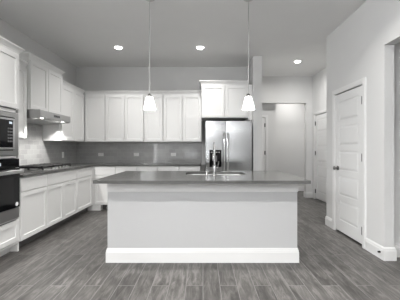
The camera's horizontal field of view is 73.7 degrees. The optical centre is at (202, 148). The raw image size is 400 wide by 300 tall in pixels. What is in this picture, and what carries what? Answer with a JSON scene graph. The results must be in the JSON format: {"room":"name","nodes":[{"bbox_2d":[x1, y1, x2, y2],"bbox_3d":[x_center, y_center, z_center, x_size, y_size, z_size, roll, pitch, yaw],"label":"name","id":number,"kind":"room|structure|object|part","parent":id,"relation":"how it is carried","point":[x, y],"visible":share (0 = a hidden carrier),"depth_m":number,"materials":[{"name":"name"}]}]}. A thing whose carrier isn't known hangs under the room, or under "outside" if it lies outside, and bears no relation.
{"room":"kitchen","nodes":[
{"label":"kitchen","id":0,"kind":"room"},
{"bbox_2d":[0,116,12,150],"bbox_3d":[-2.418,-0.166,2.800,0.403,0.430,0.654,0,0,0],"label":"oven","id":1,"kind":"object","parent":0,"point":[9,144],"depth_m":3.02,"materials":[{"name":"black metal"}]},
{"bbox_2d":[0,18,75,85],"bbox_3d":[-2.870,-0.285,0.667,0.120,3.040,10.734,0,0,0],"label":"wall","id":2,"kind":"structure","parent":0,"point":[7,31],"depth_m":4.53,"materials":[{"name":"paint"}]},
{"bbox_2d":[19,58,27,138],"bbox_3d":[-2.632,-0.672,3.510,0.336,1.075,0.510,0,0,0],"label":"upper cabinet","id":3,"kind":"object","parent":2,"relation":"attached to","point":[22,64],"visible":0.32,"depth_m":3.68,"materials":[{"name":"white paint"}]},
{"bbox_3d":[-2.632,-1.173,3.510,0.336,0.075,0.510,0,0,0],"label":"crown moulding","id":4,"kind":"part","parent":3,"relation":"part of","materials":[{"name":"white paint"}]},
{"bbox_2d":[19,52,64,114],"bbox_3d":[-2.612,-0.953,4.215,0.372,0.795,0.972,0,0,0],"label":"upper cabinet","id":5,"kind":"object","parent":2,"relation":"attached to","point":[44,79],"visible":0.69,"depth_m":4.10,"materials":[{"name":"white paint"}]},
{"bbox_3d":[-2.453,-0.911,3.997,0.022,0.692,0.427,0,0,0],"label":"door","id":6,"kind":"part","parent":5,"relation":"part of","materials":[{"name":"white paint"}]},
{"bbox_3d":[-2.612,-1.312,4.215,0.372,0.075,0.972,0,0,0],"label":"crown moulding","id":7,"kind":"part","parent":5,"relation":"part of","materials":[{"name":"white paint"}]},
{"bbox_2d":[27,109,69,124],"bbox_3d":[-2.551,-0.477,4.215,0.495,0.151,0.860,0,0,0],"label":"range hood","id":8,"kind":"object","parent":5,"relation":"attached to","point":[34,116],"visible":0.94,"depth_m":4.09,"materials":[{"name":"silver metal"}]},
{"bbox_3d":[-2.453,-0.911,4.434,0.022,0.692,0.427,0,0,0],"label":"door","id":9,"kind":"part","parent":5,"relation":"part of","materials":[{"name":"white paint"}]},
{"bbox_2d":[19,123,76,168],"bbox_3d":[-2.805,-0.117,4.557,0.009,0.875,2.714,0,0,0],"label":"backsplash","id":10,"kind":"structure","parent":2,"relation":"attached to","point":[32,149],"depth_m":4.62,"materials":[{"name":"grey tile"}]},
{"bbox_2d":[43,80,84,141],"bbox_3d":[-2.632,-0.672,5.122,0.336,1.075,0.915,0,0,0],"label":"upper cabinet","id":11,"kind":"object","parent":2,"relation":"attached to","point":[73,97],"visible":0.72,"depth_m":5.02,"materials":[{"name":"white paint"}]},
{"bbox_3d":[-2.491,-0.631,4.906,0.022,0.972,0.442,0,0,0],"label":"door","id":12,"kind":"part","parent":11,"relation":"part of","materials":[{"name":"white paint"}]},
{"bbox_3d":[-2.632,-1.173,5.122,0.336,0.075,0.915,0,0,0],"label":"crown moulding","id":13,"kind":"part","parent":11,"relation":"part of","materials":[{"name":"white paint"}]},
{"bbox_3d":[-2.491,-0.631,5.359,0.022,0.972,0.442,0,0,0],"label":"door","id":14,"kind":"part","parent":11,"relation":"part of","materials":[{"name":"white paint"}]},
{"bbox_2d":[76,67,246,170],"bbox_3d":[-0.915,-0.285,5.974,3.790,3.040,0.120,0,0,0],"label":"wall","id":15,"kind":"structure","parent":0,"point":[87,78],"depth_m":5.91,"materials":[{"name":"paint"}]},
{"bbox_2d":[85,91,105,141],"bbox_3d":[-2.266,-0.672,5.739,0.424,1.075,0.330,0,0,0],"label":"upper cabinet","id":16,"kind":"object","parent":15,"relation":"attached to","point":[95,101],"visible":0.84,"depth_m":5.60,"materials":[{"name":"white paint"}]},
{"bbox_3d":[-2.266,-1.173,5.739,0.424,0.075,0.330,0,0,0],"label":"crown moulding","id":17,"kind":"part","parent":16,"relation":"part of","materials":[{"name":"white paint"}]},
{"bbox_2d":[105,91,143,141],"bbox_3d":[-1.647,-0.672,5.739,0.810,1.075,0.330,0,0,0],"label":"upper cabinet","id":18,"kind":"object","parent":15,"relation":"attached to","point":[124,109],"visible":0.91,"depth_m":5.60,"materials":[{"name":"white paint"}]},
{"bbox_3d":[-1.848,-0.631,5.601,0.392,0.972,0.022,0,0,0],"label":"door","id":19,"kind":"part","parent":18,"relation":"part of","materials":[{"name":"white paint"}]},
{"bbox_3d":[-1.647,-1.173,5.739,0.810,0.075,0.330,0,0,0],"label":"crown moulding","id":20,"kind":"part","parent":18,"relation":"part of","materials":[{"name":"white paint"}]},
{"bbox_3d":[-1.446,-0.631,5.601,0.392,0.972,0.022,0,0,0],"label":"door","id":21,"kind":"part","parent":18,"relation":"part of","materials":[{"name":"white paint"}]},
{"bbox_2d":[77,142,201,162],"bbox_3d":[-1.411,0.090,5.910,2.781,0.460,0.009,0,0,0],"label":"backsplash","id":22,"kind":"structure","parent":15,"relation":"attached to","point":[87,152],"depth_m":5.91,"materials":[{"name":"grey tile"}]},
{"bbox_2d":[144,91,162,141],"bbox_3d":[-1.040,-0.672,5.739,0.400,1.075,0.330,0,0,0],"label":"upper cabinet","id":23,"kind":"object","parent":15,"relation":"attached to","point":[153,120],"visible":0.79,"depth_m":5.60,"materials":[{"name":"white paint"}]},
{"bbox_3d":[-1.040,-1.173,5.739,0.400,0.075,0.330,0,0,0],"label":"crown moulding","id":24,"kind":"part","parent":23,"relation":"part of","materials":[{"name":"white paint"}]},
{"bbox_2d":[163,91,201,141],"bbox_3d":[-0.435,-0.672,5.739,0.806,1.075,0.330,0,0,0],"label":"upper cabinet","id":25,"kind":"object","parent":15,"relation":"attached to","point":[182,110],"visible":1,"depth_m":5.60,"materials":[{"name":"white paint"}]},
{"bbox_3d":[-0.635,-0.631,5.601,0.390,0.972,0.022,0,0,0],"label":"door","id":26,"kind":"part","parent":25,"relation":"part of","materials":[{"name":"white paint"}]},
{"bbox_3d":[-0.435,-1.173,5.739,0.806,0.075,0.330,0,0,0],"label":"crown moulding","id":27,"kind":"part","parent":25,"relation":"part of","materials":[{"name":"white paint"}]},
{"bbox_3d":[-0.235,-0.631,5.601,0.390,0.972,0.022,0,0,0],"label":"door","id":28,"kind":"part","parent":25,"relation":"part of","materials":[{"name":"white paint"}]},
{"bbox_2d":[199,80,251,120],"bbox_3d":[0.452,-0.958,5.594,1.052,0.785,0.620,0,0,0],"label":"upper cabinet","id":29,"kind":"object","parent":15,"relation":"attached to","point":[222,100],"visible":0.85,"depth_m":5.31,"materials":[{"name":"white paint"}]},
{"bbox_3d":[0.205,-0.939,5.311,0.451,0.637,0.022,0,0,0],"label":"door","id":30,"kind":"part","parent":29,"relation":"part of","materials":[{"name":"white paint"}]},
{"bbox_3d":[0.413,-1.312,5.594,0.974,0.075,0.620,0,0,0],"label":"crown moulding","id":31,"kind":"part","parent":29,"relation":"part of","materials":[{"name":"white paint"}]},
{"bbox_3d":[0.666,-0.939,5.311,0.451,0.637,0.022,0,0,0],"label":"door","id":32,"kind":"part","parent":29,"relation":"part of","materials":[{"name":"white paint"}]},
{"bbox_3d":[0.940,-0.920,5.478,0.077,0.710,0.305,0,0,0],"label":"filler panel","id":33,"kind":"part","parent":29,"relation":"part of","materials":[{"name":"white paint"}]},
{"bbox_2d":[0,0,366,75],"bbox_3d":[0.700,-1.865,1.650,7.400,0.120,12.700,0,0,0],"label":"ceiling","id":34,"kind":"structure","parent":0,"point":[84,33],"depth_m":4.08,"materials":[{"name":"paint"}]},
{"bbox_2d":[143,0,155,110],"bbox_3d":[-0.640,-1.135,3.200,0.150,1.339,0.150,0,0,0],"label":"pendant light","id":35,"kind":"object","parent":34,"relation":"hanging from","point":[149,104],"visible":1,"depth_m":3.19,"materials":[{"name":"white glass"}]},
{"bbox_3d":[-0.640,-1.214,3.200,0.009,1.127,0.009,0,0,0],"label":"rod","id":36,"kind":"part","parent":35,"relation":"part of","materials":[{"name":"silver metal"}]},
{"bbox_3d":[-0.640,-0.543,3.200,0.150,0.156,0.150,0,0,0],"label":"lamp shade","id":37,"kind":"part","parent":35,"relation":"part of","materials":[{"name":"white glass"}]},
{"bbox_2d":[242,0,254,110],"bbox_3d":[0.545,-1.135,3.200,0.150,1.339,0.150,0,0,0],"label":"pendant light","id":38,"kind":"object","parent":34,"relation":"hanging from","point":[248,104],"visible":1,"depth_m":3.19,"materials":[{"name":"white glass"}]},
{"bbox_3d":[0.545,-1.214,3.200,0.009,1.127,0.009,0,0,0],"label":"rod","id":39,"kind":"part","parent":38,"relation":"part of","materials":[{"name":"silver metal"}]},
{"bbox_3d":[0.545,-0.543,3.200,0.150,0.156,0.150,0,0,0],"label":"lamp shade","id":40,"kind":"part","parent":38,"relation":"part of","materials":[{"name":"white glass"}]},
{"bbox_2d":[0,191,399,299],"bbox_3d":[0.700,1.285,1.650,7.400,0.100,12.700,0,0,0],"label":"floor","id":41,"kind":"structure","parent":0,"point":[68,261],"depth_m":2.65,"materials":[{"name":"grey wood"}]},
{"bbox_2d":[0,36,24,256],"bbox_3d":[-2.490,0.013,2.785,0.632,2.445,0.952,0,0,0],"label":"tall cabinet","id":42,"kind":"object","parent":41,"relation":"on","point":[9,51],"visible":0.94,"depth_m":3.06,"materials":[{"name":"white paint"}]},
{"bbox_2d":[0,111,17,155],"bbox_3d":[-2.403,-0.166,2.800,0.434,0.490,0.744,0,0,0],"label":"microwave","id":43,"kind":"object","parent":42,"relation":"in","point":[8,120],"visible":1,"depth_m":3.01,"materials":[{"name":"silver metal"}]},
{"bbox_3d":[-2.203,-0.166,2.749,0.027,0.311,0.448,0,0,0],"label":"door glass","id":44,"kind":"part","parent":43,"relation":"part of","materials":[{"name":"black glass"}]},
{"bbox_3d":[-2.201,-0.166,2.800,0.030,0.356,0.596,0,0,0],"label":"door frame","id":45,"kind":"part","parent":43,"relation":"part of","materials":[{"name":"silver metal"}]},
{"bbox_3d":[-2.203,-0.166,3.025,0.026,0.311,0.102,0,0,0],"label":"control panel","id":46,"kind":"part","parent":43,"relation":"part of","materials":[{"name":"black glass"}]},
{"bbox_3d":[-2.211,0.975,2.785,0.022,0.250,0.820,0,0,0],"label":"drawer","id":47,"kind":"part","parent":42,"relation":"part of","materials":[{"name":"white paint"}]},
{"bbox_3d":[-2.211,-0.792,2.991,0.022,0.650,0.408,0,0,0],"label":"door","id":48,"kind":"part","parent":42,"relation":"part of","materials":[{"name":"white paint"}]},
{"bbox_2d":[0,158,23,223],"bbox_3d":[-2.421,0.468,2.800,0.598,0.695,0.744,0,0,0],"label":"wall oven","id":49,"kind":"object","parent":42,"relation":"in","point":[9,172],"visible":1,"depth_m":3.00,"materials":[{"name":"black metal"}]},
{"bbox_3d":[-2.200,0.172,2.800,0.032,0.105,0.744,0,0,0],"label":"control panel","id":50,"kind":"part","parent":49,"relation":"part of","materials":[{"name":"black glass"}]},
{"bbox_3d":[-2.200,0.755,2.800,0.032,0.120,0.744,0,0,0],"label":"trim","id":51,"kind":"part","parent":49,"relation":"part of","materials":[{"name":"silver metal"}]},
{"bbox_3d":[-2.197,0.460,2.800,0.038,0.460,0.744,0,0,0],"label":"door","id":52,"kind":"part","parent":49,"relation":"part of","materials":[{"name":"black glass"}]},
{"bbox_3d":[-2.151,0.267,2.800,0.057,0.042,0.734,0,0,0],"label":"handle","id":53,"kind":"part","parent":49,"relation":"part of","materials":[{"name":"silver metal"}]},
{"bbox_3d":[-2.490,-1.173,2.785,0.632,0.075,0.952,0,0,0],"label":"crown moulding","id":54,"kind":"part","parent":42,"relation":"part of","materials":[{"name":"white paint"}]},
{"bbox_2d":[19,174,46,246],"bbox_3d":[-2.502,0.793,3.491,0.608,0.884,0.547,0,0,0],"label":"base cabinet","id":55,"kind":"object","parent":41,"relation":"on","point":[33,189],"visible":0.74,"depth_m":3.46,"materials":[{"name":"white paint"}]},
{"bbox_3d":[-2.208,0.445,3.491,0.019,0.168,0.537,0,0,0],"label":"drawer","id":56,"kind":"part","parent":55,"relation":"part of","materials":[{"name":"white paint"}]},
{"bbox_2d":[40,169,76,235],"bbox_3d":[-2.502,0.793,4.211,0.608,0.884,0.888,0,0,0],"label":"base cabinet","id":57,"kind":"object","parent":41,"relation":"on","point":[61,185],"visible":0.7,"depth_m":4.14,"materials":[{"name":"white paint"}]},
{"bbox_3d":[-2.209,0.830,3.990,0.022,0.586,0.436,0,0,0],"label":"door","id":58,"kind":"part","parent":57,"relation":"part of","materials":[{"name":"white paint"}]},
{"bbox_3d":[-2.208,0.445,4.211,0.019,0.168,0.878,0,0,0],"label":"drawer","id":59,"kind":"part","parent":57,"relation":"part of","materials":[{"name":"white paint"}]},
{"bbox_3d":[-2.209,0.830,4.432,0.022,0.586,0.436,0,0,0],"label":"door","id":60,"kind":"part","parent":57,"relation":"part of","materials":[{"name":"white paint"}]},
{"bbox_2d":[72,166,91,218],"bbox_3d":[-2.502,0.793,4.979,0.608,0.884,0.643,0,0,0],"label":"base cabinet","id":61,"kind":"object","parent":41,"relation":"on","point":[84,175],"visible":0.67,"depth_m":4.95,"materials":[{"name":"white paint"}]},
{"bbox_3d":[-2.208,0.445,4.979,0.019,0.168,0.633,0,0,0],"label":"drawer","id":62,"kind":"part","parent":61,"relation":"part of","materials":[{"name":"white paint"}]},
{"bbox_3d":[-2.209,0.830,4.979,0.022,0.586,0.633,0,0,0],"label":"door","id":63,"kind":"part","parent":61,"relation":"part of","materials":[{"name":"white paint"}]},
{"bbox_2d":[88,166,102,209],"bbox_3d":[-2.421,0.793,5.606,0.771,0.884,0.608,0,0,0],"label":"base cabinet","id":64,"kind":"object","parent":41,"relation":"on","point":[92,207],"visible":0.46,"depth_m":5.30,"materials":[{"name":"white paint"}]},
{"bbox_2d":[20,163,200,176],"bbox_3d":[-1.417,0.334,4.561,2.765,0.030,2.687,0,0,0],"label":"countertop","id":65,"kind":"structure","parent":64,"relation":"on","point":[77,165],"depth_m":5.28,"materials":[{"name":"grey stone"}]},
{"bbox_2d":[19,163,74,170],"bbox_3d":[-2.478,0.285,4.210,0.520,0.066,0.830,0,0,0],"label":"gas cooktop","id":66,"kind":"object","parent":65,"relation":"in","point":[45,166],"visible":0.98,"depth_m":4.01,"materials":[{"name":"silver metal"}]},
{"bbox_2d":[94,166,115,208],"bbox_3d":[-1.958,0.793,5.609,0.423,0.884,0.602,0,0,0],"label":"base cabinet","id":67,"kind":"object","parent":41,"relation":"on","point":[100,190],"visible":0.56,"depth_m":5.31,"materials":[{"name":"white paint"}]},
{"bbox_3d":[-1.958,0.830,5.319,0.413,0.586,0.022,0,0,0],"label":"door","id":68,"kind":"part","parent":67,"relation":"part of","materials":[{"name":"white paint"}]},
{"bbox_3d":[-1.958,0.445,5.317,0.413,0.168,0.019,0,0,0],"label":"drawer","id":69,"kind":"part","parent":67,"relation":"part of","materials":[{"name":"white paint"}]},
{"bbox_2d":[116,166,136,173],"bbox_3d":[-1.532,0.793,5.609,0.423,0.884,0.602,0,0,0],"label":"base cabinet","id":70,"kind":"object","parent":41,"relation":"on","point":[119,169],"visible":0.21,"depth_m":5.31,"materials":[{"name":"white paint"}]},
{"bbox_2d":[137,166,157,170],"bbox_3d":[-1.110,0.793,5.609,0.418,0.884,0.602,0,0,0],"label":"base cabinet","id":71,"kind":"object","parent":41,"relation":"on","point":[139,168],"visible":0.22,"depth_m":5.31,"materials":[{"name":"white paint"}]},
{"bbox_2d":[158,166,178,170],"bbox_3d":[-0.688,0.793,5.609,0.423,0.884,0.602,0,0,0],"label":"base cabinet","id":72,"kind":"object","parent":41,"relation":"on","point":[160,168],"visible":0.16,"depth_m":5.31,"materials":[{"name":"white paint"}]},
{"bbox_2d":[179,166,200,170],"bbox_3d":[-0.263,0.793,5.609,0.423,0.884,0.602,0,0,0],"label":"base cabinet","id":73,"kind":"object","parent":41,"relation":"on","point":[181,168],"visible":0.19,"depth_m":5.31,"materials":[{"name":"white paint"}]},
{"bbox_2d":[106,184,298,262],"bbox_3d":[-0.006,0.793,3.299,2.087,0.884,0.843,0,0,0],"label":"kitchen island","id":74,"kind":"object","parent":41,"relation":"on","point":[148,223],"visible":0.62,"depth_m":2.89,"materials":[{"name":"grey paint"}]},
{"bbox_2d":[93,171,310,183],"bbox_3d":[-0.011,0.334,3.208,2.162,0.030,1.147,0,0,0],"label":"island countertop","id":75,"kind":"structure","parent":74,"relation":"on","point":[126,177],"depth_m":2.83,"materials":[{"name":"grey stone"}]},
{"bbox_2d":[187,174,241,174],"bbox_3d":[0.155,0.453,3.415,0.790,0.204,0.450,0,0,0],"label":"sink","id":76,"kind":"object","parent":75,"relation":"in","point":[187,174],"visible":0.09,"depth_m":3.62,"materials":[{"name":"silver metal"}]},
{"bbox_2d":[212,142,218,175],"bbox_3d":[0.147,0.118,3.229,0.086,0.401,0.250,0,0,0],"label":"kitchen faucet","id":77,"kind":"object","parent":75,"relation":"on","point":[213,154],"visible":1,"depth_m":3.12,"materials":[{"name":"silver metal"}]},
{"bbox_3d":[0.135,0.058,3.235,0.023,0.281,0.223,0,0,0],"label":"spout","id":78,"kind":"part","parent":77,"relation":"part of","materials":[{"name":"silver metal"}]},
{"bbox_3d":[-0.006,0.794,3.286,2.057,0.882,0.788,0,0,0],"label":"island panel","id":79,"kind":"part","parent":74,"relation":"part of","materials":[{"name":"grey paint"}]},
{"bbox_3d":[-0.006,1.157,3.239,2.087,0.155,0.723,0,0,0],"label":"baseboard","id":80,"kind":"part","parent":74,"relation":"part of","materials":[{"name":"white paint"}]},
{"bbox_2d":[205,120,251,170],"bbox_3d":[0.497,0.335,5.473,0.890,1.770,0.823,0,0,0],"label":"refrigerator","id":81,"kind":"object","parent":41,"relation":"on","point":[232,139],"visible":0.6,"depth_m":5.14,"materials":[{"name":"grey metal"}]},
{"bbox_3d":[0.243,0.296,5.175,0.383,1.647,0.070,0,0,0],"label":"freezer door","id":82,"kind":"part","parent":81,"relation":"part of","materials":[{"name":"silver metal"}]},
{"bbox_3d":[0.405,0.195,5.108,0.028,1.007,0.092,0,0,0],"label":"handle","id":83,"kind":"part","parent":81,"relation":"part of","materials":[{"name":"silver metal"}]},
{"bbox_3d":[0.473,0.195,5.108,0.028,1.007,0.092,0,0,0],"label":"handle","id":84,"kind":"part","parent":81,"relation":"part of","materials":[{"name":"silver metal"}]},
{"bbox_2d":[247,56,261,170],"bbox_3d":[1.067,-0.285,5.945,0.175,3.040,1.470,0,0,0],"label":"wall","id":85,"kind":"structure","parent":0,"point":[255,65],"depth_m":5.21,"materials":[{"name":"paint"}]},
{"bbox_2d":[262,104,275,170],"bbox_3d":[1.302,-0.285,7.030,1.205,3.040,0.120,0,0,0],"label":"wall","id":86,"kind":"structure","parent":0,"point":[267,109],"depth_m":6.97,"materials":[{"name":"paint"}]},
{"bbox_2d":[262,115,267,170],"bbox_3d":[1.265,0.179,6.955,0.870,2.112,0.105,0,0,0],"label":"door","id":87,"kind":"structure","parent":86,"relation":"in","point":[264,117],"depth_m":6.96,"materials":[{"name":"white paint"}]},
{"bbox_3d":[1.665,0.179,6.960,0.070,2.112,0.020,0,0,0],"label":"casing","id":88,"kind":"part","parent":87,"relation":"part of","materials":[{"name":"white paint"}]},
{"bbox_2d":[262,76,311,191],"bbox_3d":[2.228,-0.285,6.740,2.145,3.040,0.120,0,0,0],"label":"wall","id":89,"kind":"structure","parent":0,"point":[275,89],"depth_m":6.68,"materials":[{"name":"paint"}]},
{"bbox_2d":[304,191,312,197],"bbox_3d":[2.654,1.163,6.740,0.170,0.145,0.152,0,0,0],"label":"baseboard","id":90,"kind":"structure","parent":89,"relation":"attached to","point":[306,194],"depth_m":6.66,"materials":[{"name":"white paint"}]},
{"bbox_2d":[276,104,303,185],"bbox_3d":[2.542,-0.285,7.810,1.515,3.040,0.120,0,0,0],"label":"wall","id":91,"kind":"structure","parent":0,"point":[289,117],"depth_m":7.75,"materials":[{"name":"paint"}]},
{"bbox_2d":[298,186,303,190],"bbox_3d":[2.553,1.163,7.767,1.293,0.145,0.066,0,0,0],"label":"baseboard","id":92,"kind":"structure","parent":91,"relation":"attached to","point":[300,188],"depth_m":7.73,"materials":[{"name":"white paint"}]},
{"bbox_2d":[312,68,325,198],"bbox_3d":[2.795,-0.285,5.444,0.110,3.040,2.471,0,0,0],"label":"wall","id":93,"kind":"structure","parent":0,"point":[319,79],"depth_m":6.44,"materials":[{"name":"paint"}]},
{"bbox_2d":[314,109,325,201],"bbox_3d":[2.725,0.179,6.095,0.105,2.112,0.950,0,0,0],"label":"door","id":94,"kind":"structure","parent":93,"relation":"in","point":[320,123],"depth_m":6.23,"materials":[{"name":"white paint"}]},
{"bbox_3d":[2.730,0.179,6.535,0.020,2.112,0.070,0,0,0],"label":"casing","id":95,"kind":"part","parent":94,"relation":"part of","materials":[{"name":"white paint"}]},
{"bbox_3d":[2.730,-0.842,6.095,0.020,0.070,0.870,0,0,0],"label":"casing","id":96,"kind":"part","parent":94,"relation":"part of","materials":[{"name":"white paint"}]},
{"bbox_2d":[326,0,399,246],"bbox_3d":[2.055,-0.285,-0.090,0.110,3.040,8.819,0,0,0],"label":"wall","id":97,"kind":"structure","parent":0,"point":[361,46],"depth_m":3.15,"materials":[{"name":"paint"}]},
{"bbox_2d":[325,216,331,227],"bbox_3d":[2.046,1.163,4.218,0.125,0.145,0.233,0,0,0],"label":"baseboard","id":98,"kind":"structure","parent":97,"relation":"attached to","point":[328,221],"depth_m":4.22,"materials":[{"name":"white paint"}]},
{"bbox_2d":[332,77,365,248],"bbox_3d":[1.986,0.179,3.683,0.105,2.112,0.835,0,0,0],"label":"door","id":99,"kind":"structure","parent":97,"relation":"in","point":[350,167],"depth_m":3.63,"materials":[{"name":"white paint"}]},
{"bbox_3d":[1.990,0.179,4.065,0.020,2.112,0.070,0,0,0],"label":"casing","id":100,"kind":"part","parent":99,"relation":"part of","materials":[{"name":"white paint"}]},
{"bbox_3d":[1.990,-0.842,3.683,0.020,0.070,0.755,0,0,0],"label":"casing","id":101,"kind":"part","parent":99,"relation":"part of","materials":[{"name":"white paint"}]},
{"bbox_3d":[1.990,0.179,3.300,0.020,2.112,0.070,0,0,0],"label":"casing","id":102,"kind":"part","parent":99,"relation":"part of","materials":[{"name":"white paint"}]},
{"bbox_2d":[365,238,396,260],"bbox_3d":[2.055,1.163,3.094,0.142,0.145,0.339,0,0,0],"label":"baseboard","id":103,"kind":"structure","parent":97,"relation":"attached to","point":[387,253],"depth_m":2.96,"materials":[{"name":"white paint"}]},
{"bbox_2d":[394,42,399,243],"bbox_3d":[3.155,-0.285,3.090,2.090,3.040,0.100,0,0,0],"label":"wall","id":104,"kind":"structure","parent":0,"point":[396,46],"depth_m":3.04,"materials":[{"name":"paint"}]},
{"bbox_2d":[394,244,399,256],"bbox_3d":[3.163,1.163,3.037,2.072,0.145,0.026,0,0,0],"label":"baseboard","id":105,"kind":"structure","parent":104,"relation":"attached to","point":[397,246],"depth_m":3.02,"materials":[{"name":"white paint"}]}
]}

